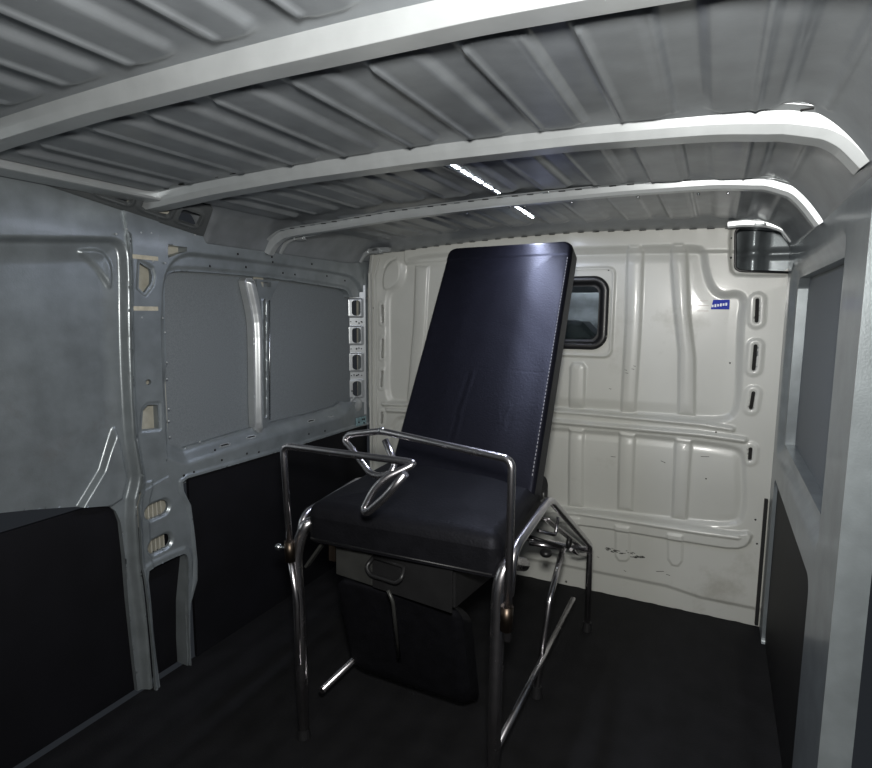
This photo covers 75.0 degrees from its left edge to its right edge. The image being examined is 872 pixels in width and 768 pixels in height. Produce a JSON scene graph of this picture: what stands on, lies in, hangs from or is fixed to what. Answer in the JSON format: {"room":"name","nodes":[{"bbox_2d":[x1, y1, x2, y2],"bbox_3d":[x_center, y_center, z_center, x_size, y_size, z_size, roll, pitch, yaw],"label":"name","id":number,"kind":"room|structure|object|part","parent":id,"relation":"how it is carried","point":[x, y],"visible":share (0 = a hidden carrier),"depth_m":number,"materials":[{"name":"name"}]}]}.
{"room":"cargo van interior","nodes":[
{"label":"cargo van interior","id":0,"kind":"room"},
{"bbox_2d":[0,177,369,767],"bbox_3d":[-0.872,0.180,1.769,0.179,1.608,2.497,4,8,26],"label":"wall","id":1,"kind":"structure","parent":0,"point":[142,358],"depth_m":1.76,"materials":[{"name":"silver metal"}]},
{"bbox_3d":[-1.223,0.726,1.285,0.015,0.640,1.205,4,8,26],"label":"liner panel","id":2,"kind":"part","parent":1,"relation":"part of","materials":[{"name":"black wood"}]},
{"bbox_3d":[-0.873,-0.534,1.606,0.109,0.151,0.599,4,8,26],"label":"cove plate","id":3,"kind":"part","parent":1,"relation":"part of","materials":[{"name":"grey metal"}]},
{"bbox_3d":[-0.918,0.670,1.905,0.014,0.600,0.170,4,8,26],"label":"liner panel","id":4,"kind":"part","parent":1,"relation":"part of","materials":[{"name":"black wood"}]},
{"bbox_3d":[-0.698,-0.101,2.179,0.048,0.599,0.083,4,8,26],"label":"divider post","id":5,"kind":"part","parent":1,"relation":"part of","materials":[{"name":"metal"}]},
{"bbox_3d":[-0.602,0.578,2.452,0.014,0.652,1.095,4,8,26],"label":"liner panel","id":6,"kind":"part","parent":1,"relation":"part of","materials":[{"name":"black plastic"}]},
{"bbox_3d":[-0.373,0.184,2.822,0.006,0.040,0.085,4,8,26],"label":"tie plate","id":7,"kind":"part","parent":1,"relation":"part of","materials":[{"name":"grey metal"}]},
{"bbox_2d":[24,566,781,767],"bbox_3d":[-0.177,1.065,1.325,1.820,0.034,2.930,4,8,26],"label":"floor","id":8,"kind":"structure","parent":0,"point":[651,685],"depth_m":1.76,"materials":[{"name":"black rubber"}]},
{"bbox_2d":[275,242,592,767],"bbox_3d":[0.107,0.251,1.843,0.689,1.456,1.273,4,8,26],"label":"chair","id":9,"kind":"object","parent":8,"relation":"on","point":[463,488],"visible":1,"depth_m":1.62,"materials":[{"name":"black leather"}]},
{"bbox_3d":[-0.424,0.439,1.529,0.020,0.020,0.020,4,8,26],"label":"screw knob","id":10,"kind":"part","parent":9,"relation":"part of","materials":[{"name":"grey metal"}]},
{"bbox_2d":[288,562,300,665],"bbox_3d":[-0.384,0.620,1.542,0.033,0.296,0.014,4,8,26],"label":"chair leg","id":11,"kind":"object","parent":9,"relation":"attached to","point":[292,565],"depth_m":1.54,"materials":[{"name":"silver metal"}]},
{"bbox_3d":[-0.337,0.670,1.612,0.140,0.620,0.048,-4,8,-33],"label":"leg","id":12,"kind":"part","parent":9,"relation":"part of","materials":[{"name":"silver metal"}]},
{"bbox_3d":[-0.189,0.608,2.024,0.023,0.644,0.913,4,8,26],"label":"rail","id":13,"kind":"part","parent":9,"relation":"part of","materials":[{"name":"silver metal"}]},
{"bbox_3d":[-0.235,0.307,1.374,0.440,0.287,0.118,4,8,26],"label":"arm rail","id":14,"kind":"part","parent":9,"relation":"part of","materials":[{"name":"silver metal"}]},
{"bbox_3d":[-0.226,0.487,1.569,0.130,0.112,0.006,5,8,32],"label":"plate","id":15,"kind":"part","parent":9,"relation":"part of","materials":[{"name":"paint"}]},
{"bbox_3d":[-0.132,0.487,1.487,0.126,0.048,0.037,5,8,32],"label":"handle","id":16,"kind":"part","parent":9,"relation":"part of","materials":[{"name":"metal"}]},
{"bbox_3d":[-0.065,0.500,1.467,0.250,0.118,0.006,5,8,32],"label":"plate","id":17,"kind":"part","parent":9,"relation":"part of","materials":[{"name":"metal"}]},
{"bbox_3d":[0.009,0.342,1.664,0.567,0.130,0.562,4,8,26],"label":"seat","id":18,"kind":"part","parent":9,"relation":"part of","materials":[{"name":"black leather"}]},
{"bbox_3d":[-0.036,0.333,1.386,0.528,0.420,0.047,6,9,37],"label":"arm rail","id":19,"kind":"part","parent":9,"relation":"part of","materials":[{"name":"silver metal"}]},
{"bbox_3d":[-0.032,0.479,1.638,0.382,0.105,0.300,5,8,32],"label":"drawer","id":20,"kind":"part","parent":9,"relation":"part of","materials":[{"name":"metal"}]},
{"bbox_3d":[0.174,-0.079,1.939,0.531,0.825,0.618,4,8,26],"label":"backrest","id":21,"kind":"part","parent":9,"relation":"part of","materials":[{"name":"black leather"}]},
{"bbox_3d":[0.178,0.705,1.384,0.042,0.613,0.146,6,9,38],"label":"leg","id":22,"kind":"part","parent":9,"relation":"part of","materials":[{"name":"silver metal"}]},
{"bbox_3d":[0.346,0.444,1.735,0.111,0.054,0.018,-6,10,-44],"label":"tilt lever","id":23,"kind":"part","parent":9,"relation":"part of","materials":[{"name":"silver metal"}]},
{"bbox_3d":[0.382,0.764,1.883,0.026,0.382,0.263,4,8,28],"label":"leg","id":24,"kind":"part","parent":9,"relation":"part of","materials":[{"name":"silver metal"}]},
{"bbox_3d":[0.372,0.633,1.730,0.026,0.674,0.943,4,8,27],"label":"rail","id":25,"kind":"part","parent":9,"relation":"part of","materials":[{"name":"silver metal"}]},
{"bbox_2d":[0,0,871,262],"bbox_3d":[-0.104,-0.458,1.266,1.800,0.165,2.620,4,8,26],"label":"ceiling","id":26,"kind":"structure","parent":0,"point":[329,130],"depth_m":0.97,"materials":[{"name":"paint"}]},
{"bbox_3d":[-1.034,-0.502,1.241,0.090,0.046,0.980,4,8,26],"label":"roof rail","id":27,"kind":"part","parent":26,"relation":"part of","materials":[{"name":"metal"}]},
{"bbox_2d":[451,165,499,193],"bbox_3d":[0.109,-0.547,1.515,0.013,0.006,0.380,4,8,24],"label":"led strip","id":28,"kind":"object","parent":26,"relation":"attached to","point":[454,166],"visible":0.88,"depth_m":1.49,"materials":[{"name":"beige plastic"}]},
{"bbox_2d":[516,207,534,217],"bbox_3d":[0.313,-0.606,1.999,0.013,0.006,0.246,3,8,23],"label":"led strip","id":29,"kind":"object","parent":26,"relation":"attached to","point":[522,210],"visible":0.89,"depth_m":2.02,"materials":[{"name":"beige plastic"}]},
{"bbox_2d":[368,228,789,626],"bbox_3d":[0.595,0.100,2.516,1.999,1.600,0.199,4,8,26],"label":"wall","id":30,"kind":"structure","parent":0,"point":[661,445],"depth_m":2.29,"materials":[{"name":"white metal"}]},
{"bbox_2d":[563,276,608,349],"bbox_3d":[0.516,-0.304,2.427,0.430,0.304,0.037,4,8,26],"label":"window","id":31,"kind":"structure","parent":30,"relation":"in","point":[587,323],"depth_m":2.37,"materials":[{"name":"black glass"}]},
{"bbox_3d":[0.522,-0.305,2.438,0.380,0.254,0.004,4,8,26],"label":"pane","id":32,"kind":"part","parent":31,"relation":"part of","materials":[{"name":"clear glass"}]},
{"bbox_2d":[697,300,729,308],"bbox_3d":[1.059,-0.300,2.174,0.114,0.044,0.006,4,8,26],"label":"label sticker","id":33,"kind":"object","parent":30,"relation":"attached to","point":[717,304],"visible":1,"depth_m":2.16,"materials":[{"name":"blue"}]},
{"bbox_2d":[754,177,871,767],"bbox_3d":[1.014,0.286,1.547,0.086,1.475,1.251,4,8,25],"label":"wall","id":34,"kind":"structure","parent":0,"point":[817,575],"depth_m":1.21,"materials":[{"name":"silver metal"}]},
{"bbox_3d":[1.027,0.671,1.671,0.004,0.680,1.000,4,8,26],"label":"liner panel","id":35,"kind":"part","parent":34,"relation":"part of","materials":[{"name":"black plastic"}]}
]}

